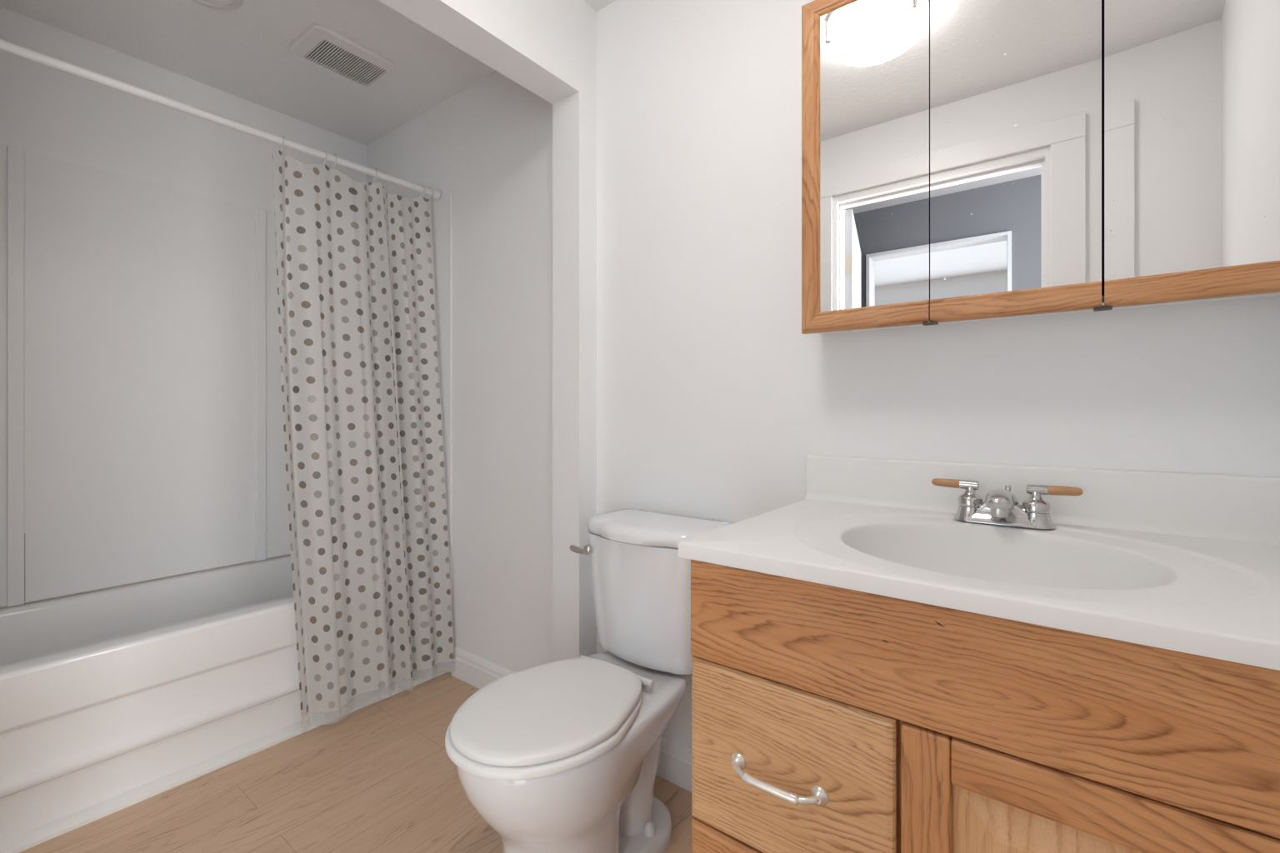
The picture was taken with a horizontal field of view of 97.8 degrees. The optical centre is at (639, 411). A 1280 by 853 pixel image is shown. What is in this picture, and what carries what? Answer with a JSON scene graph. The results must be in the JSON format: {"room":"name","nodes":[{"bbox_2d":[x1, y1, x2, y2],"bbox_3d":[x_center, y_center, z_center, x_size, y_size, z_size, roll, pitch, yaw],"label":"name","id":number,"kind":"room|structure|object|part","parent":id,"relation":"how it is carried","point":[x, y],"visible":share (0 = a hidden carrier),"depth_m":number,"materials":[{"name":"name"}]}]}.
{"room":"bathroom","nodes":[
{"label":"bathroom","id":0,"kind":"room"},
{"bbox_2d":[0,6,366,213],"bbox_3d":[-1.843,-0.110,2.053,0.110,2.320,1.626,0,0,37],"label":"wall","id":1,"kind":"structure","parent":0,"point":[45,110],"depth_m":2.01,"materials":[{"name":"white paint"}]},
{"bbox_2d":[0,145,290,609],"bbox_3d":[-1.761,-0.109,2.057,0.014,1.452,1.510,0,0,37],"label":"surround","id":2,"kind":"object","parent":1,"relation":"attached to","point":[142,434],"visible":0.94,"depth_m":1.99,"materials":[{"name":"white plastic"}]},
{"bbox_3d":[-2.109,-0.111,1.609,0.005,1.449,0.377,0,0,37],"label":"corner panel","id":3,"kind":"part","parent":2,"relation":"part of","materials":[{"name":"white plastic"}]},
{"bbox_3d":[-1.433,-0.111,2.493,0.005,1.449,0.419,0,0,37],"label":"corner panel","id":4,"kind":"part","parent":2,"relation":"part of","materials":[{"name":"white plastic"}]},
{"bbox_2d":[0,0,615,145],"bbox_3d":[-0.557,-1.300,1.209,3.178,0.060,1.626,0,0,37],"label":"ceiling","id":5,"kind":"structure","parent":0,"point":[244,52],"depth_m":1.96,"materials":[{"name":"white paint"}]},
{"bbox_2d":[191,0,243,9],"bbox_3d":[-1.297,-1.264,1.663,0.188,0.013,0.188,0,0,37],"label":"recessed light","id":6,"kind":"object","parent":5,"relation":"in","point":[215,4],"visible":1,"depth_m":1.73,"materials":[{"name":"white"}]},
{"bbox_2d":[201,0,233,4],"bbox_3d":[-1.297,-1.262,1.663,0.142,0.010,0.142,0,0,37],"label":"diffuser","id":7,"kind":"object","parent":6,"relation":"attached to","point":[203,2],"depth_m":1.72,"materials":[{"name":"white plastic"}]},
{"bbox_2d":[290,22,394,86],"bbox_3d":[-1.056,-1.262,1.992,0.227,0.016,0.282,0,0,37],"label":"ceiling vent","id":8,"kind":"object","parent":5,"relation":"in","point":[321,45],"visible":1,"depth_m":1.97,"materials":[{"name":"white plastic"}]},
{"bbox_2d":[304,40,386,86],"bbox_3d":[-1.062,-1.256,2.018,0.158,0.003,0.219,0,0,37],"label":"grille","id":9,"kind":"object","parent":8,"relation":"attached to","point":[329,55],"depth_m":2.01,"materials":[{"name":"white plastic"}]},
{"bbox_2d":[19,671,693,852],"bbox_3d":[-0.591,1.075,1.165,3.178,0.050,1.736,0,0,37],"label":"floor","id":10,"kind":"structure","parent":0,"point":[380,777],"depth_m":1.50,"materials":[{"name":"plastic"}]},
{"bbox_2d":[0,555,444,842],"bbox_3d":[-1.498,0.834,1.859,0.668,0.432,1.510,0,0,37],"label":"bathtub","id":11,"kind":"object","parent":10,"relation":"on","point":[109,693],"visible":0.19,"depth_m":1.59,"materials":[{"name":"ceramic"}]},
{"bbox_2d":[0,555,294,680],"bbox_3d":[-1.498,0.796,1.859,0.668,0.357,1.510,0,0,37],"label":"basin","id":12,"kind":"object","parent":11,"relation":"in","point":[235,622],"depth_m":1.76,"materials":[{"name":"ceramic"}]},
{"bbox_2d":[0,663,449,852],"bbox_3d":[-1.241,1.036,1.663,0.030,0.027,1.510,0,0,37],"label":"trim","id":13,"kind":"structure","parent":11,"relation":"attached to","point":[23,842],"depth_m":1.60,"materials":[{"name":"white"}]},
{"bbox_2d":[445,508,733,852],"bbox_3d":[-0.109,0.671,1.292,0.390,0.768,0.710,0,0,37],"label":"toilet","id":14,"kind":"object","parent":10,"relation":"on","point":[562,756],"visible":0.98,"depth_m":1.20,"materials":[{"name":"white ceramic"}]},
{"bbox_3d":[-0.189,0.641,1.186,0.358,0.018,0.445,0,0,37],"label":"seat","id":15,"kind":"part","parent":14,"relation":"part of","materials":[{"name":"white plastic"}]},
{"bbox_3d":[-0.190,0.620,1.186,0.344,0.020,0.427,0,0,37],"label":"lid","id":16,"kind":"part","parent":14,"relation":"part of","materials":[{"name":"white plastic"}]},
{"bbox_3d":[-0.140,0.851,1.252,0.350,0.398,0.571,0,0,37],"label":"bowl","id":17,"kind":"part","parent":14,"relation":"part of","materials":[{"name":"white ceramic"}]},
{"bbox_3d":[-0.159,0.368,1.484,0.060,0.026,0.031,0,0,37],"label":"flush lever","id":18,"kind":"part","parent":14,"relation":"part of","materials":[{"name":"silver metal"}]},
{"bbox_3d":[0.034,0.488,1.478,0.368,0.320,0.227,0,0,37],"label":"tank","id":19,"kind":"part","parent":14,"relation":"part of","materials":[{"name":"white ceramic"}]},
{"bbox_3d":[0.031,0.307,1.475,0.390,0.040,0.249,0,0,37],"label":"tank lid","id":20,"kind":"part","parent":14,"relation":"part of","materials":[{"name":"white ceramic"}]},
{"bbox_2d":[690,559,1279,852],"bbox_3d":[0.540,0.642,0.869,0.766,0.816,0.577,0,0,37],"label":"vanity cabinet","id":21,"kind":"object","parent":10,"relation":"on","point":[826,718],"visible":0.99,"depth_m":0.68,"materials":[{"name":"brown wood"}]},
{"bbox_3d":[0.208,0.799,0.813,0.308,0.282,0.019,0,0,37],"label":"drawer","id":22,"kind":"part","parent":21,"relation":"part of","materials":[{"name":"brown wood"}]},
{"bbox_3d":[0.189,0.530,0.795,0.149,0.025,0.033,0,0,37],"label":"handle","id":23,"kind":"part","parent":21,"relation":"part of","materials":[{"name":"metal"}]},
{"bbox_3d":[0.208,0.525,0.813,0.308,0.258,0.019,0,0,37],"label":"drawer","id":24,"kind":"part","parent":21,"relation":"part of","materials":[{"name":"brown wood"}]},
{"bbox_3d":[0.402,0.597,0.689,0.734,0.726,0.018,0,0,37],"label":"frame","id":25,"kind":"part","parent":21,"relation":"part of","materials":[{"name":"brown wood"}]},
{"bbox_2d":[678,455,1279,670],"bbox_3d":[0.546,0.228,0.886,0.781,0.245,0.576,0,0,37],"label":"vanity sink","id":26,"kind":"object","parent":21,"relation":"in","point":[1189,563],"visible":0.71,"depth_m":0.90,"materials":[{"name":"ceramic"}]},
{"bbox_2d":[931,478,1082,529],"bbox_3d":[0.666,0.171,1.030,0.237,0.076,0.106,0,0,37],"label":"faucet","id":27,"kind":"object","parent":26,"relation":"on","point":[1000,507],"visible":1,"depth_m":1.01,"materials":[{"name":"silver metal"}]},
{"bbox_3d":[0.640,0.175,1.081,0.055,0.060,0.055,0,0,37],"label":"handle","id":28,"kind":"part","parent":27,"relation":"part of","materials":[{"name":"silver metal"}]},
{"bbox_2d":[959,480,979,489],"bbox_3d":[0.638,0.142,1.082,0.032,0.018,0.018,0,0,37],"label":"socket","id":29,"kind":"object","parent":27,"relation":"attached to","point":[963,484],"depth_m":1.08,"materials":[{"name":"silver metal"}]},
{"bbox_3d":[0.665,0.175,1.029,0.100,0.067,0.104,0,0,37],"label":"spout","id":30,"kind":"part","parent":27,"relation":"part of","materials":[{"name":"silver metal"}]},
{"bbox_3d":[0.699,0.169,1.060,0.010,0.059,0.010,0,0,37],"label":"lift rod","id":31,"kind":"part","parent":27,"relation":"part of","materials":[{"name":"silver metal"}]},
{"bbox_3d":[0.722,0.175,1.018,0.055,0.060,0.055,0,0,37],"label":"handle","id":32,"kind":"part","parent":27,"relation":"part of","materials":[{"name":"silver metal"}]},
{"bbox_2d":[1026,484,1048,494],"bbox_3d":[0.724,0.142,1.017,0.032,0.018,0.018,0,0,37],"label":"socket","id":33,"kind":"object","parent":27,"relation":"attached to","point":[1031,489],"depth_m":1.01,"materials":[{"name":"silver metal"}]},
{"bbox_3d":[0.516,0.668,0.579,0.340,0.432,0.014,0,0,37],"label":"panel","id":34,"kind":"part","parent":21,"relation":"part of","materials":[{"name":"brown wood"}]},
{"bbox_3d":[0.515,0.424,0.579,0.340,0.056,0.018,0,0,37],"label":"rail","id":35,"kind":"part","parent":21,"relation":"part of","materials":[{"name":"brown wood"}]},
{"bbox_2d":[378,0,596,104],"bbox_3d":[-0.644,-1.125,1.206,0.117,0.290,1.516,0,0,37],"label":"wall header","id":36,"kind":"structure","parent":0,"point":[547,47],"depth_m":1.57,"materials":[{"name":"white paint"}]},
{"bbox_2d":[552,91,596,661],"bbox_3d":[-0.208,0.035,1.777,0.117,2.030,0.080,0,0,37],"label":"wall","id":37,"kind":"structure","parent":0,"point":[574,117],"depth_m":1.74,"materials":[{"name":"white paint"}]},
{"bbox_2d":[366,0,1279,748],"bbox_3d":[-0.097,-0.110,1.811,3.178,2.320,0.110,0,0,37],"label":"wall","id":38,"kind":"structure","parent":0,"point":[713,401],"depth_m":1.52,"materials":[{"name":"white paint"}]},
{"bbox_2d":[430,190,452,667],"bbox_3d":[-1.027,0.070,2.446,0.683,1.910,0.010,0,0,37],"label":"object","id":39,"kind":"object","parent":38,"relation":"attached to","point":[441,209],"visible":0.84,"depth_m":2.26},
{"bbox_3d":[-1.036,-0.128,2.455,0.658,1.484,0.005,0,0,37],"label":"panel","id":40,"kind":"part","parent":39,"relation":"part of","materials":[{"name":"white plastic"}]},
{"bbox_2d":[451,646,514,689],"bbox_3d":[-0.490,0.995,2.033,0.642,0.110,0.016,0,0,37],"label":"baseboard","id":41,"kind":"structure","parent":38,"relation":"attached to","point":[473,670],"depth_m":2.13,"materials":[{"name":"white paint"}]},
{"bbox_2d":[656,735,691,792],"bbox_3d":[0.137,0.995,1.553,0.704,0.110,0.016,0,0,37],"label":"baseboard","id":42,"kind":"structure","parent":38,"relation":"attached to","point":[674,766],"depth_m":1.57,"materials":[{"name":"white paint"}]},
{"bbox_2d":[801,0,1279,334],"bbox_3d":[0.695,-0.537,1.052,0.767,0.734,0.135,0,0,37],"label":"medicine cabinet","id":43,"kind":"object","parent":38,"relation":"attached to","point":[963,161],"visible":1,"depth_m":1.00,"materials":[{"name":"brown wood"}]},
{"bbox_3d":[0.465,-0.881,1.171,0.257,0.046,0.023,0,0,37],"label":"rail","id":44,"kind":"part","parent":43,"relation":"part of","materials":[{"name":"brown wood"}]},
{"bbox_3d":[0.465,-0.197,1.171,0.257,0.046,0.023,0,0,37],"label":"rail","id":45,"kind":"part","parent":43,"relation":"part of","materials":[{"name":"brown wood"}]},
{"bbox_2d":[820,0,929,311],"bbox_3d":[0.479,-0.539,1.153,0.214,0.644,0.004,0,0,37],"label":"mirror","id":46,"kind":"object","parent":43,"relation":"on","point":[874,54],"depth_m":1.15,"materials":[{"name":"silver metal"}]},
{"bbox_3d":[0.671,-0.197,1.013,0.257,0.046,0.023,0,0,37],"label":"rail","id":47,"kind":"part","parent":43,"relation":"part of","materials":[{"name":"brown wood"}]},
{"bbox_2d":[930,0,1101,299],"bbox_3d":[0.667,-0.539,1.009,0.257,0.644,0.004,0,0,37],"label":"mirror","id":48,"kind":"object","parent":43,"relation":"on","point":[1016,85],"depth_m":1.00,"materials":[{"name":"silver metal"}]},
{"bbox_3d":[0.870,-0.197,0.854,0.246,0.046,0.023,0,0,40],"label":"rail","id":49,"kind":"part","parent":43,"relation":"part of","materials":[{"name":"brown wood"}]},
{"bbox_2d":[1104,0,1279,280],"bbox_3d":[0.850,-0.539,0.863,0.204,0.644,0.004,0,0,40],"label":"mirror","id":50,"kind":"object","parent":43,"relation":"on","point":[1192,87],"depth_m":0.86,"materials":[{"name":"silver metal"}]},
{"bbox_2d":[805,455,1279,544],"bbox_3d":[0.712,0.158,1.103,0.781,0.105,0.030,0,0,37],"label":"backsplash","id":51,"kind":"structure","parent":38,"relation":"attached to","point":[1240,508],"depth_m":1.01,"materials":[{"name":"ceramic"}]},
{"bbox_3d":[-1.041,-0.110,0.486,3.068,2.320,0.110,0,0,37],"label":"wall","id":52,"kind":"structure","parent":0,"visible":0},
{"bbox_2d":[0,38,440,199],"bbox_3d":[-1.288,-0.890,1.695,0.038,0.038,1.510,0,0,37],"label":"curtain rod","id":53,"kind":"object","parent":52,"relation":"attached to","point":[15,49],"visible":0.91,"depth_m":1.64,"materials":[{"name":"white metal"}]},
{"bbox_2d":[280,135,284,151],"bbox_3d":[-1.178,-0.880,1.839,0.011,0.055,0.043,0,0,-41],"label":"curtain ring","id":54,"kind":"object","parent":53,"relation":"hanging from","point":[282,146],"visible":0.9,"depth_m":1.83,"materials":[{"name":"white plastic"}]},
{"bbox_2d":[272,150,454,719],"bbox_3d":[-0.959,0.080,2.001,0.171,1.882,0.590,0,0,37],"label":"shower curtain","id":55,"kind":"object","parent":54,"relation":"hanging from","point":[359,364],"visible":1,"depth_m":1.96,"materials":[{"name":"fabric"}]},
{"bbox_2d":[329,154,336,169],"bbox_3d":[-1.081,-0.880,1.966,0.043,0.055,0.011,0,0,31],"label":"curtain ring","id":56,"kind":"object","parent":53,"relation":"hanging from","point":[333,154],"visible":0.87,"depth_m":1.96,"materials":[{"name":"white plastic"}]},
{"bbox_2d":[372,168,377,183],"bbox_3d":[-0.990,-0.880,2.085,0.011,0.055,0.043,0,0,-41],"label":"curtain ring","id":57,"kind":"object","parent":53,"relation":"hanging from","point":[376,168],"visible":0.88,"depth_m":2.07,"materials":[{"name":"white plastic"}]}
]}

